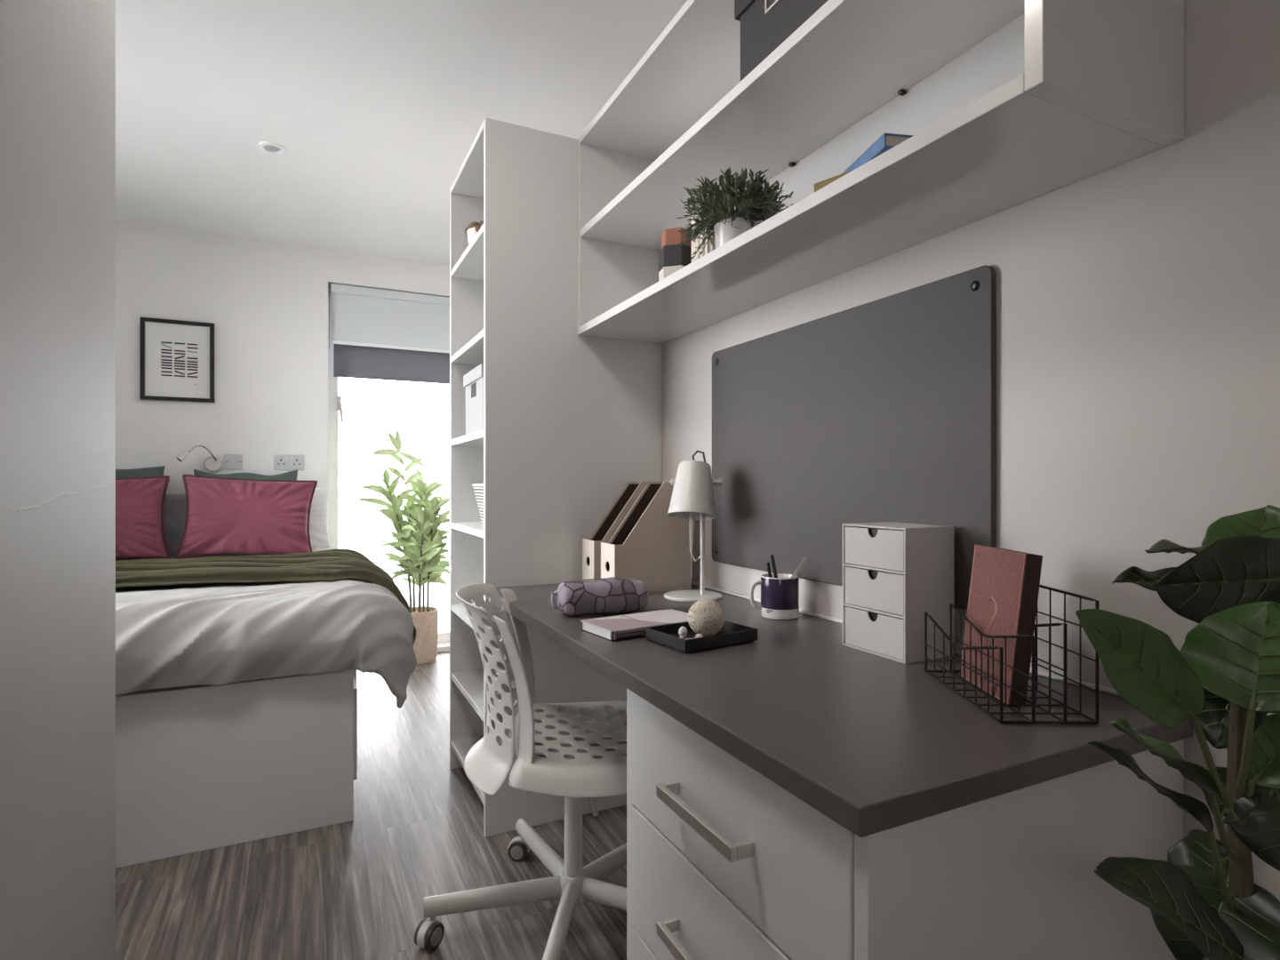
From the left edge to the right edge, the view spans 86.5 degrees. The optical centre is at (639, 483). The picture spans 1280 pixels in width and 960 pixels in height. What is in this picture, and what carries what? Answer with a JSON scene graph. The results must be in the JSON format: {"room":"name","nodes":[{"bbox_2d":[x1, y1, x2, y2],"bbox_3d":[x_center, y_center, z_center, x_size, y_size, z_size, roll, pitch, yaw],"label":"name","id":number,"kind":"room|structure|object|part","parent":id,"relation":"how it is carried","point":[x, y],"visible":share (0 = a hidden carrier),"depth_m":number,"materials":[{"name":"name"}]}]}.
{"room":"student bedroom","nodes":[
{"label":"student bedroom","id":0,"kind":"room"},
{"bbox_2d":[0,0,115,959],"bbox_3d":[-0.788,-0.158,-0.280,1.059,2.435,2.792,0,0,-26],"label":"wall partition","id":1,"kind":"structure","parent":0,"point":[58,57],"depth_m":0.92,"materials":[{"name":"paint"}]},
{"bbox_2d":[115,219,449,652],"bbox_3d":[-2.065,-0.158,3.999,2.542,2.435,0.220,0,0,-26],"label":"wall","id":2,"kind":"structure","parent":0,"point":[266,302],"depth_m":3.79,"materials":[{"name":"paint"}]},
{"bbox_2d":[140,317,214,402],"bbox_3d":[-2.483,-0.658,3.656,0.332,0.433,0.024,0,0,-26],"label":"framed print","id":3,"kind":"object","parent":2,"relation":"attached to","point":[177,356],"visible":1,"depth_m":3.65,"materials":[{"name":"black paint"}]},
{"bbox_2d":[176,445,223,472],"bbox_3d":[-2.368,-0.132,3.641,0.079,0.145,0.264,0,0,16],"label":"reading lamp","id":4,"kind":"object","parent":2,"relation":"attached to","point":[213,464],"visible":1,"depth_m":3.71,"materials":[{"name":"white plastic"}]},
{"bbox_3d":[-2.338,-0.105,3.727,0.092,0.092,0.028,0,0,-26],"label":"wall plate","id":5,"kind":"part","parent":4,"relation":"part of","materials":[{"name":"white plastic"}]},
{"bbox_2d":[224,454,242,469],"bbox_3d":[-2.256,-0.120,3.775,0.086,0.086,0.014,0,0,-26],"label":"light switch","id":6,"kind":"object","parent":2,"relation":"attached to","point":[232,461],"visible":1,"depth_m":3.77,"materials":[{"name":"plastic"}]},
{"bbox_2d":[273,454,303,470],"bbox_3d":[-2.010,-0.121,3.896,0.150,0.089,0.014,0,0,-26],"label":"double socket","id":7,"kind":"object","parent":2,"relation":"attached to","point":[281,461],"visible":1,"depth_m":3.89,"materials":[{"name":"plastic"}]},
{"bbox_2d":[328,287,449,642],"bbox_3d":[-1.492,-0.077,4.304,0.882,2.215,0.119,0,0,-26],"label":"window","id":8,"kind":"structure","parent":2,"relation":"in","point":[334,400],"depth_m":4.12,"materials":[{"name":"white plastic"}]},
{"bbox_3d":[-1.814,-0.450,4.112,0.030,0.160,0.062,0,0,-36],"label":"handle","id":9,"kind":"part","parent":8,"relation":"part of","materials":[{"name":"metal"}]},
{"bbox_2d":[328,283,449,353],"bbox_3d":[-1.453,-0.988,4.222,0.873,0.384,0.060,0,0,-26],"label":"roller blind","id":10,"kind":"object","parent":8,"relation":"attached to","point":[364,316],"visible":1,"depth_m":4.17,"materials":[{"name":"white fabric"}]},
{"bbox_3d":[-1.833,-0.975,4.013,0.006,0.358,0.007,0,0,-26],"label":"pull chain","id":11,"kind":"part","parent":10,"relation":"part of","materials":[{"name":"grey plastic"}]},
{"bbox_2d":[333,344,449,383],"bbox_3d":[-1.471,-0.906,4.280,0.845,0.532,0.044,0,0,-26],"label":"blind","id":12,"kind":"object","parent":8,"relation":"attached to","point":[349,361],"visible":0.38,"depth_m":4.22,"materials":[{"name":"grey fabric"}]},
{"bbox_2d":[115,650,626,959],"bbox_3d":[-0.839,1.085,1.393,2.642,0.050,6.040,0,0,-26],"label":"floor","id":13,"kind":"structure","parent":0,"point":[356,889],"depth_m":1.83,"materials":[{"name":"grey wood"}]},
{"bbox_2d":[115,669,357,868],"bbox_3d":[-1.975,0.743,2.732,1.465,0.635,2.015,0,0,-26],"label":"bed","id":14,"kind":"object","parent":13,"relation":"on","point":[199,768],"visible":0.26,"depth_m":1.99,"materials":[{"name":"white laminate"}]},
{"bbox_2d":[115,465,164,478],"bbox_3d":[-2.683,0.140,3.408,0.495,0.458,0.124,0,0,-26],"label":"cushion","id":15,"kind":"object","parent":14,"relation":"on","point":[154,471],"visible":0.12,"depth_m":3.48,"materials":[{"name":"green fabric"}]},
{"bbox_2d":[115,475,170,559],"bbox_3d":[-2.580,0.177,3.230,0.591,0.429,0.163,0,0,-26],"label":"cushion","id":16,"kind":"object","parent":14,"relation":"on","point":[140,501],"visible":0.36,"depth_m":3.26,"materials":[{"name":"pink fabric"}]},
{"bbox_2d":[163,494,186,556],"bbox_3d":[-2.364,0.211,3.450,0.454,0.319,0.088,0,0,-26],"label":"pillow","id":17,"kind":"object","parent":14,"relation":"on","point":[175,505],"visible":0.14,"depth_m":3.42,"materials":[{"name":"grey fabric"}]},
{"bbox_2d":[193,469,297,479],"bbox_3d":[-2.123,0.146,3.673,0.493,0.445,0.114,0,0,-26],"label":"cushion","id":18,"kind":"object","parent":14,"relation":"on","point":[292,475],"visible":0.14,"depth_m":3.68,"materials":[{"name":"green fabric"}]},
{"bbox_2d":[176,474,317,558],"bbox_3d":[-2.010,0.178,3.505,0.628,0.442,0.171,0,0,-26],"label":"cushion","id":19,"kind":"object","parent":14,"relation":"on","point":[225,516],"visible":0.96,"depth_m":3.45,"materials":[{"name":"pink fabric"}]},
{"bbox_2d":[115,578,416,708],"bbox_3d":[-1.797,0.527,2.563,1.639,0.390,1.732,0,0,-26],"label":"duvet","id":20,"kind":"object","parent":14,"relation":"on","point":[214,634],"visible":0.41,"depth_m":2.02,"materials":[{"name":"white fabric"}]},
{"bbox_2d":[115,548,415,643],"bbox_3d":[-1.807,0.491,2.640,1.718,0.371,1.028,0,0,-26],"label":"throw blanket","id":21,"kind":"object","parent":20,"relation":"on","point":[338,564],"visible":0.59,"depth_m":2.58,"materials":[{"name":"green fabric"}]},
{"bbox_2d":[309,488,330,547],"bbox_3d":[-2.074,0.199,3.788,0.640,0.343,0.120,0,0,-26],"label":"pillow","id":22,"kind":"object","parent":14,"relation":"on","point":[318,521],"visible":0.21,"depth_m":3.88,"materials":[{"name":"white fabric"}]},
{"bbox_3d":[-1.101,0.708,2.593,0.018,0.105,0.280,0,0,-26],"label":"handle","id":23,"kind":"part","parent":14,"relation":"part of","materials":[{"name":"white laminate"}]},
{"bbox_3d":[-1.123,0.800,2.582,0.032,0.290,0.935,0,0,-26],"label":"drawer","id":24,"kind":"part","parent":14,"relation":"part of","materials":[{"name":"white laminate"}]},
{"bbox_2d":[356,429,449,664],"bbox_3d":[-1.355,0.373,4.006,0.601,1.374,0.381,0,0,-26],"label":"potted plant","id":25,"kind":"object","parent":13,"relation":"on","point":[420,539],"visible":0.95,"depth_m":4.00,"materials":[{"name":"plant"}]},
{"bbox_3d":[-1.409,0.390,3.985,0.156,0.781,0.014,0,0,-44],"label":"stem","id":26,"kind":"part","parent":25,"relation":"part of","materials":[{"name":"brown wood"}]},
{"bbox_3d":[-1.387,-0.090,3.984,0.009,0.301,0.060,0,0,32],"label":"stem","id":27,"kind":"part","parent":25,"relation":"part of","materials":[{"name":"brown wood"}]},
{"bbox_3d":[-1.368,0.460,4.080,0.014,0.640,0.043,0,0,41],"label":"stem","id":28,"kind":"part","parent":25,"relation":"part of","materials":[{"name":"plant"}]},
{"bbox_3d":[-1.292,0.500,4.017,0.029,0.561,0.065,0,0,-26],"label":"stem","id":29,"kind":"part","parent":25,"relation":"part of","materials":[{"name":"plant"}]},
{"bbox_3d":[-1.294,0.410,4.074,0.015,0.740,0.041,0,0,-26],"label":"stem","id":30,"kind":"part","parent":25,"relation":"part of","materials":[{"name":"green plant"}]},
{"bbox_3d":[-1.249,0.470,4.051,0.065,0.621,0.014,0,0,38],"label":"stem","id":31,"kind":"part","parent":25,"relation":"part of","materials":[{"name":"plant"}]},
{"bbox_2d":[410,606,438,664],"bbox_3d":[-1.327,0.908,4.072,0.226,0.304,0.226,0,0,-26],"label":"pot","id":32,"kind":"object","parent":13,"relation":"on","point":[425,619],"depth_m":3.99,"materials":[{"name":"stone"}]},
{"bbox_2d":[414,583,626,959],"bbox_3d":[-0.181,0.656,1.627,0.680,0.806,0.688,0,0,-9],"label":"swivel chair","id":33,"kind":"object","parent":13,"relation":"on","point":[575,766],"visible":0.84,"depth_m":1.57,"materials":[{"name":"white plastic"}]},
{"bbox_3d":[-0.363,0.454,1.610,0.144,0.407,0.399,0,0,-9],"label":"backrest","id":34,"kind":"part","parent":33,"relation":"part of","materials":[{"name":"white plastic"}]},
{"bbox_3d":[-0.339,0.971,1.601,0.326,0.053,0.037,0,0,-13],"label":"leg","id":35,"kind":"part","parent":33,"relation":"part of","materials":[{"name":"white plastic"}]},
{"bbox_3d":[-0.255,0.971,1.799,0.037,0.053,0.326,0,0,-31],"label":"leg","id":36,"kind":"part","parent":33,"relation":"part of","materials":[{"name":"white plastic"}]},
{"bbox_3d":[-0.176,0.971,1.460,0.037,0.053,0.326,0,0,5],"label":"leg","id":37,"kind":"part","parent":33,"relation":"part of","materials":[{"name":"white plastic"}]},
{"bbox_3d":[-0.116,0.624,1.649,0.435,0.077,0.515,0,0,-9],"label":"seat","id":38,"kind":"part","parent":33,"relation":"part of","materials":[{"name":"white plastic"}]},
{"bbox_3d":[-0.161,0.655,1.642,0.280,0.040,0.146,0,0,-9],"label":"seat mount","id":39,"kind":"part","parent":33,"relation":"part of","materials":[{"name":"grey plastic"}]},
{"bbox_3d":[0.007,0.971,1.572,0.326,0.053,0.037,0,0,23],"label":"leg","id":40,"kind":"part","parent":33,"relation":"part of","materials":[{"name":"white plastic"}]},
{"bbox_3d":[-0.042,0.971,1.781,0.037,0.053,0.326,0,0,41],"label":"leg","id":41,"kind":"part","parent":33,"relation":"part of","materials":[{"name":"white plastic"}]},
{"bbox_2d":[449,117,662,837],"bbox_3d":[-0.318,-0.018,2.418,0.599,2.156,0.558,0,0,-26],"label":"bookcase","id":42,"kind":"object","parent":13,"relation":"on","point":[571,419],"visible":0.66,"depth_m":2.14,"materials":[{"name":"white laminate"}]},
{"bbox_3d":[-0.436,-0.018,2.659,0.599,2.156,0.020,0,0,-26],"label":"panel","id":43,"kind":"part","parent":42,"relation":"part of","materials":[{"name":"white laminate"}]},
{"bbox_3d":[-0.326,-1.086,2.414,0.580,0.020,0.518,0,0,-26],"label":"panel","id":44,"kind":"part","parent":42,"relation":"part of","materials":[{"name":"white laminate"}]},
{"bbox_3d":[-0.326,0.963,2.414,0.579,0.022,0.518,0,0,-26],"label":"shelf","id":45,"kind":"part","parent":42,"relation":"part of","materials":[{"name":"white laminate"}]},
{"bbox_3d":[-0.326,0.713,2.414,0.579,0.022,0.518,0,0,-26],"label":"shelf","id":46,"kind":"part","parent":42,"relation":"part of","materials":[{"name":"white laminate"}]},
{"bbox_3d":[-0.326,0.459,2.414,0.579,0.022,0.518,0,0,-26],"label":"shelf","id":47,"kind":"part","parent":42,"relation":"part of","materials":[{"name":"white laminate"}]},
{"bbox_3d":[-0.326,0.156,2.414,0.579,0.022,0.518,0,0,-26],"label":"shelf","id":48,"kind":"part","parent":42,"relation":"part of","materials":[{"name":"white laminate"}]},
{"bbox_3d":[-0.326,-0.151,2.414,0.579,0.022,0.518,0,0,-26],"label":"shelf","id":49,"kind":"part","parent":42,"relation":"part of","materials":[{"name":"white laminate"}]},
{"bbox_3d":[-0.326,-0.457,2.414,0.579,0.022,0.518,0,0,-26],"label":"shelf","id":50,"kind":"part","parent":42,"relation":"part of","materials":[{"name":"white laminate"}]},
{"bbox_3d":[-0.326,-0.777,2.414,0.579,0.022,0.518,0,0,-26],"label":"shelf","id":51,"kind":"part","parent":42,"relation":"part of","materials":[{"name":"white laminate"}]},
{"bbox_2d":[463,363,483,435],"bbox_3d":[-0.431,-0.275,2.390,0.318,0.225,0.282,0,0,-26],"label":"storage box","id":52,"kind":"object","parent":42,"relation":"on","point":[473,380],"visible":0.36,"depth_m":2.31,"materials":[{"name":"white cardboard"}]},
{"bbox_3d":[-0.431,-0.366,2.390,0.318,0.042,0.282,0,0,-26],"label":"lid","id":53,"kind":"part","parent":52,"relation":"part of","materials":[{"name":"white cardboard"}]},
{"bbox_2d":[464,220,483,244],"bbox_3d":[-0.545,-0.856,2.387,0.123,0.136,0.121,0,0,42],"label":"potted succulent","id":54,"kind":"object","parent":42,"relation":"on","point":[472,228],"visible":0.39,"depth_m":2.34,"materials":[{"name":"white ceramic"}]},
{"bbox_2d":[466,226,480,244],"bbox_3d":[-0.549,-0.833,2.388,0.116,0.090,0.116,0,0,-26],"label":"plant pot","id":55,"kind":"object","parent":54,"relation":"attached to","point":[471,231],"depth_m":2.34,"materials":[{"name":"white ceramic"}]},
{"bbox_2d":[472,483,483,525],"bbox_3d":[-0.440,0.059,2.324,0.239,0.172,0.269,0,0,-26],"label":"wire basket","id":56,"kind":"object","parent":42,"relation":"on","point":[478,491],"visible":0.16,"depth_m":2.29,"materials":[{"name":"white metal"}]},
{"bbox_2d":[626,688,1183,959],"bbox_3d":[0.345,0.702,1.052,0.615,0.716,0.568,0,0,-26],"label":"base cabinet","id":57,"kind":"object","parent":13,"relation":"on","point":[724,862],"visible":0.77,"depth_m":0.83,"materials":[{"name":"white laminate"}]},
{"bbox_3d":[0.304,0.868,1.031,0.452,0.215,0.520,0,0,-26],"label":"drawer","id":58,"kind":"part","parent":57,"relation":"part of","materials":[{"name":"white laminate"}]},
{"bbox_3d":[0.083,0.659,0.927,0.035,0.018,0.197,0,0,-26],"label":"handle","id":59,"kind":"part","parent":57,"relation":"part of","materials":[{"name":"metal"}]},
{"bbox_3d":[0.083,0.455,0.927,0.035,0.018,0.197,0,0,-26],"label":"handle","id":60,"kind":"part","parent":57,"relation":"part of","materials":[{"name":"metal"}]},
{"bbox_3d":[0.304,0.654,1.031,0.452,0.202,0.520,0,0,-26],"label":"drawer","id":61,"kind":"part","parent":57,"relation":"part of","materials":[{"name":"white laminate"}]},
{"bbox_3d":[0.304,0.450,1.031,0.452,0.196,0.520,0,0,-26],"label":"drawer","id":62,"kind":"part","parent":57,"relation":"part of","materials":[{"name":"white laminate"}]},
{"bbox_2d":[485,583,1193,837],"bbox_3d":[0.144,0.329,1.478,0.600,0.030,1.534,0,0,-26],"label":"desktop","id":63,"kind":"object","parent":57,"relation":"on","point":[873,743],"depth_m":0.91,"materials":[{"name":"grey laminate"}]},
{"bbox_2d":[550,576,647,615],"bbox_3d":[-0.096,0.272,1.642,0.236,0.086,0.090,0,0,-22],"label":"pencil case","id":64,"kind":"object","parent":63,"relation":"on","point":[612,595],"visible":1,"depth_m":1.61,"materials":[{"name":"fabric"}]},
{"bbox_2d":[582,481,647,581],"bbox_3d":[-0.048,0.154,2.141,0.248,0.319,0.100,0,0,-26],"label":"magazine file","id":65,"kind":"object","parent":63,"relation":"on","point":[604,532],"visible":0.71,"depth_m":2.11,"materials":[{"name":"beige cardboard"}]},
{"bbox_3d":[-0.158,0.243,2.087,0.004,0.141,0.093,0,0,-26],"label":"panel","id":66,"kind":"part","parent":65,"relation":"part of","materials":[{"name":"white cardboard"}]},
{"bbox_3d":[-0.070,0.154,2.184,0.248,0.319,0.004,0,0,-26],"label":"panel","id":67,"kind":"part","parent":65,"relation":"part of","materials":[{"name":"cardboard"}]},
{"bbox_2d":[580,608,687,641],"bbox_3d":[0.009,0.303,1.466,0.240,0.022,0.134,0,0,-34],"label":"notebook","id":68,"kind":"object","parent":63,"relation":"on","point":[605,628],"visible":0.8,"depth_m":1.44,"materials":[{"name":"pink paper"}]},
{"bbox_3d":[-0.032,0.293,1.439,0.140,0.001,0.131,0,0,-34],"label":"mauve panel","id":69,"kind":"part","parent":68,"relation":"part of","materials":[{"name":"paper"}]},
{"bbox_2d":[600,481,691,592],"bbox_3d":[0.018,0.154,2.006,0.248,0.319,0.100,0,0,-26],"label":"magazine file","id":70,"kind":"object","parent":63,"relation":"on","point":[651,545],"visible":0.81,"depth_m":1.98,"materials":[{"name":"beige cardboard"}]},
{"bbox_3d":[-0.091,0.243,1.952,0.004,0.141,0.093,0,0,-26],"label":"panel","id":71,"kind":"part","parent":70,"relation":"part of","materials":[{"name":"white cardboard"}]},
{"bbox_3d":[-0.003,0.154,2.049,0.248,0.319,0.004,0,0,-26],"label":"panel","id":72,"kind":"part","parent":70,"relation":"part of","materials":[{"name":"black cardboard"}]},
{"bbox_2d":[664,450,722,602],"bbox_3d":[0.146,0.112,1.865,0.164,0.405,0.171,0,0,-26],"label":"desk lamp","id":73,"kind":"object","parent":63,"relation":"on","point":[692,494],"visible":0.95,"depth_m":1.82,"materials":[{"name":"metal"}]},
{"bbox_3d":[0.096,-0.004,1.865,0.023,0.016,0.016,0,0,7],"label":"tilt knob","id":74,"kind":"part","parent":73,"relation":"part of","materials":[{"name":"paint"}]},
{"bbox_3d":[0.140,0.020,1.839,0.130,0.165,0.130,0,0,-26],"label":"lamp shade","id":75,"kind":"part","parent":73,"relation":"part of","materials":[{"name":"paint"}]},
{"bbox_3d":[0.154,0.138,1.876,0.036,0.157,0.006,0,0,21],"label":"cord","id":76,"kind":"part","parent":73,"relation":"part of","materials":[{"name":"paint"}]},
{"bbox_3d":[0.205,0.002,1.852,0.038,0.035,0.021,0,0,7],"label":"tilt knob","id":77,"kind":"part","parent":73,"relation":"part of","materials":[{"name":"paint"}]},
{"bbox_2d":[645,620,757,653],"bbox_3d":[0.122,0.301,1.353,0.180,0.026,0.132,0,0,-34],"label":"desk tray","id":78,"kind":"object","parent":63,"relation":"on","point":[731,633],"visible":0.73,"depth_m":1.32,"materials":[{"name":"black plastic"}]},
{"bbox_2d":[678,626,687,639],"bbox_3d":[0.079,0.292,1.304,0.016,0.031,0.038,0,0,24],"label":"earbud","id":79,"kind":"object","parent":78,"relation":"on","point":[683,631],"visible":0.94,"depth_m":1.30,"materials":[{"name":"white plastic"}]},
{"bbox_2d":[685,633,703,639],"bbox_3d":[0.105,0.299,1.313,0.036,0.018,0.016,0,0,16],"label":"earbud","id":80,"kind":"object","parent":78,"relation":"in","point":[697,636],"visible":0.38,"depth_m":1.31,"materials":[{"name":"white plastic"}]},
{"bbox_2d":[688,599,724,636],"bbox_3d":[0.134,0.272,1.375,0.074,0.074,0.074,0,0,-36],"label":"twine ball","id":81,"kind":"object","parent":78,"relation":"in","point":[706,617],"visible":1,"depth_m":1.35,"materials":[{"name":"beige fabric"}]},
{"bbox_2d":[748,573,799,620],"bbox_3d":[0.319,0.266,1.594,0.108,0.096,0.087,0,0,-26],"label":"mug","id":82,"kind":"object","parent":63,"relation":"on","point":[780,596],"visible":0.95,"depth_m":1.56,"materials":[{"name":"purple ceramic"}]},
{"bbox_3d":[0.272,0.262,1.601,0.032,0.070,0.013,0,0,2],"label":"handle","id":83,"kind":"part","parent":82,"relation":"part of","materials":[{"name":"white ceramic"}]},
{"bbox_2d":[766,561,771,577],"bbox_3d":[0.310,0.243,1.604,0.027,0.116,0.008,0,0,-21],"label":"pen","id":84,"kind":"object","parent":82,"relation":"in","point":[767,563],"visible":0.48,"depth_m":1.60,"materials":[{"name":"black paint"}]},
{"bbox_2d":[769,554,777,577],"bbox_3d":[0.323,0.234,1.603,0.033,0.134,0.009,0,0,-14],"label":"pen","id":85,"kind":"object","parent":82,"relation":"in","point":[772,556],"visible":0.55,"depth_m":1.60,"materials":[{"name":"black paint"}]},
{"bbox_2d":[790,556,808,577],"bbox_3d":[0.347,0.238,1.589,0.093,0.134,0.003,0,0,8],"label":"ruler","id":86,"kind":"object","parent":82,"relation":"in","point":[804,560],"visible":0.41,"depth_m":1.58,"materials":[{"name":"clear plastic"}]},
{"bbox_2d":[842,521,954,663],"bbox_3d":[0.482,0.196,1.278,0.123,0.236,0.155,0,0,-26],"label":"drawer unit","id":87,"kind":"object","parent":63,"relation":"on","point":[893,573],"visible":0.92,"depth_m":1.22,"materials":[{"name":"white paint"}]},
{"bbox_3d":[0.478,0.119,1.276,0.112,0.070,0.143,0,0,-26],"label":"drawer","id":88,"kind":"part","parent":87,"relation":"part of","materials":[{"name":"white wood"}]},
{"bbox_3d":[0.478,0.196,1.276,0.112,0.070,0.143,0,0,-26],"label":"drawer","id":89,"kind":"part","parent":87,"relation":"part of","materials":[{"name":"white wood"}]},
{"bbox_3d":[0.478,0.273,1.276,0.112,0.070,0.143,0,0,-26],"label":"drawer","id":90,"kind":"part","parent":87,"relation":"part of","materials":[{"name":"white wood"}]},
{"bbox_2d":[924,584,1099,724],"bbox_3d":[0.534,0.232,1.005,0.128,0.162,0.244,0,0,0],"label":"wire basket","id":91,"kind":"object","parent":63,"relation":"on","point":[1034,678],"visible":0.8,"depth_m":0.94,"materials":[{"name":"black metal"}]},
{"bbox_2d":[960,544,1042,705],"bbox_3d":[0.539,0.205,1.023,0.050,0.214,0.145,0,0,1],"label":"journal","id":92,"kind":"object","parent":91,"relation":"in","point":[1004,586],"visible":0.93,"depth_m":0.99,"materials":[{"name":"leather"},{"name":"paper"}]},
{"bbox_2d":[1075,504,1279,959],"bbox_3d":[0.564,0.543,0.627,0.334,1.034,0.293,0,0,10],"label":"potted plant","id":93,"kind":"object","parent":13,"relation":"on","point":[1204,901],"visible":1,"depth_m":0.63,"materials":[{"name":"plant"}]},
{"bbox_2d":[115,0,687,265],"bbox_3d":[-0.839,-1.415,1.393,2.642,0.080,6.040,0,0,-26],"label":"ceiling","id":94,"kind":"structure","parent":0,"point":[377,108],"depth_m":2.42,"materials":[{"name":"paint"}]},
{"bbox_2d":[257,141,287,154],"bbox_3d":[-1.506,-1.372,2.788,0.104,0.006,0.104,0,0,-26],"label":"recessed light","id":95,"kind":"object","parent":94,"relation":"in","point":[271,148],"visible":1,"depth_m":2.79,"materials":[{"name":"silver metal"}]},
{"bbox_2d":[662,0,1279,901],"bbox_3d":[0.335,-0.158,1.886,0.100,2.435,5.690,0,0,-26],"label":"wall","id":96,"kind":"structure","parent":0,"point":[1138,300],"depth_m":1.00,"materials":[{"name":"paint"}]},
{"bbox_2d":[712,265,996,609],"bbox_3d":[0.414,-0.077,1.590,0.018,0.611,0.908,0,0,-26],"label":"board","id":97,"kind":"object","parent":96,"relation":"attached to","point":[884,409],"visible":0.8,"depth_m":1.46,"materials":[{"name":"black paint"}]},
{"bbox_2d":[577,0,1183,343],"bbox_3d":[0.274,-0.783,1.548,0.305,0.625,1.523,0,0,-26],"label":"wall shelf unit","id":98,"kind":"object","parent":96,"relation":"attached to","point":[1004,104],"visible":0.97,"depth_m":1.28,"materials":[{"name":"white laminate"}]},
{"bbox_3d":[-0.058,-0.783,2.222,0.305,0.625,0.020,0,0,-26],"label":"panel","id":99,"kind":"part","parent":98,"relation":"part of","materials":[{"name":"white laminate"}]},
{"bbox_3d":[0.273,-1.085,1.550,0.305,0.022,1.479,0,0,-26],"label":"panel","id":100,"kind":"part","parent":98,"relation":"part of","materials":[{"name":"white laminate"}]},
{"bbox_2d":[658,264,685,280],"bbox_3d":[0.095,-0.524,1.768,0.091,0.058,0.093,0,0,-26],"label":"box","id":101,"kind":"object","parent":98,"relation":"on","point":[666,271],"visible":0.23,"depth_m":1.73,"materials":[{"name":"white cardboard"}]},
{"bbox_2d":[658,244,691,271],"bbox_3d":[0.095,-0.580,1.768,0.091,0.054,0.093,0,0,-26],"label":"box","id":102,"kind":"object","parent":101,"relation":"on","point":[673,254],"visible":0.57,"depth_m":1.73,"materials":[{"name":"black cardboard"}]},
{"bbox_2d":[661,227,691,247],"bbox_3d":[0.095,-0.629,1.768,0.079,0.044,0.081,0,0,-26],"label":"box","id":103,"kind":"object","parent":102,"relation":"on","point":[669,236],"visible":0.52,"depth_m":1.74,"materials":[{"name":"cardboard"}]},
{"bbox_2d":[691,210,725,262],"bbox_3d":[0.178,-0.581,1.689,0.101,0.171,0.101,0,0,-26],"label":"ribbed vase","id":104,"kind":"object","parent":98,"relation":"on","point":[708,247],"visible":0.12,"depth_m":1.65,"materials":[{"name":"beige ceramic"}]},
{"bbox_2d":[676,167,793,260],"bbox_3d":[0.219,-0.592,1.525,0.266,0.193,0.276,0,0,27],"label":"potted plant","id":105,"kind":"object","parent":98,"relation":"on","point":[759,203],"visible":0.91,"depth_m":1.48,"materials":[{"name":"green plant"}]},
{"bbox_2d":[713,216,758,248],"bbox_3d":[0.215,-0.536,1.523,0.098,0.083,0.098,0,0,-26],"label":"pot","id":106,"kind":"object","parent":105,"relation":"attached to","point":[723,233],"depth_m":1.48,"materials":[{"name":"white ceramic"}]},
{"bbox_2d":[734,0,828,80],"bbox_3d":[0.374,-0.924,1.348,0.244,0.242,0.302,0,0,-26],"label":"box","id":107,"kind":"object","parent":98,"relation":"on","point":[765,25],"visible":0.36,"depth_m":1.34,"materials":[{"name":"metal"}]},
{"bbox_3d":[0.374,-1.010,1.348,0.244,0.070,0.302,0,0,-26],"label":"lid","id":108,"kind":"part","parent":107,"relation":"part of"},
{"bbox_3d":[0.268,-0.790,1.547,0.290,0.024,1.479,0,0,-26],"label":"shelf","id":109,"kind":"part","parent":98,"relation":"part of","materials":[{"name":"white laminate"}]},
{"bbox_2d":[814,168,855,191],"bbox_3d":[0.429,-0.508,1.154,0.140,0.027,0.220,0,0,-44],"label":"paperback","id":110,"kind":"object","parent":98,"relation":"on","point":[820,185],"visible":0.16,"depth_m":1.17,"materials":[{"name":"beige paper"}]},
{"bbox_2d":[842,132,913,173],"bbox_3d":[0.427,-0.533,1.160,0.130,0.022,0.190,0,0,-10],"label":"paperback","id":111,"kind":"object","parent":110,"relation":"on","point":[886,141],"visible":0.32,"depth_m":1.07,"materials":[{"name":"blue paper"}]},
{"bbox_3d":[0.404,-0.784,1.614,0.013,0.579,1.479,0,0,-26],"label":"panel","id":112,"kind":"part","parent":98,"relation":"part of","materials":[{"name":"white laminate"}]},
{"bbox_3d":[0.604,-0.783,0.875,0.305,0.625,0.024,0,0,-26],"label":"panel","id":113,"kind":"part","parent":98,"relation":"part of","materials":[{"name":"white laminate"}]},
{"bbox_2d":[691,581,1120,696],"bbox_3d":[0.410,0.310,1.609,0.009,0.007,1.533,0,0,-26],"label":"trim","id":114,"kind":"structure","parent":96,"relation":"attached to","point":[1103,689],"depth_m":1.25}
]}

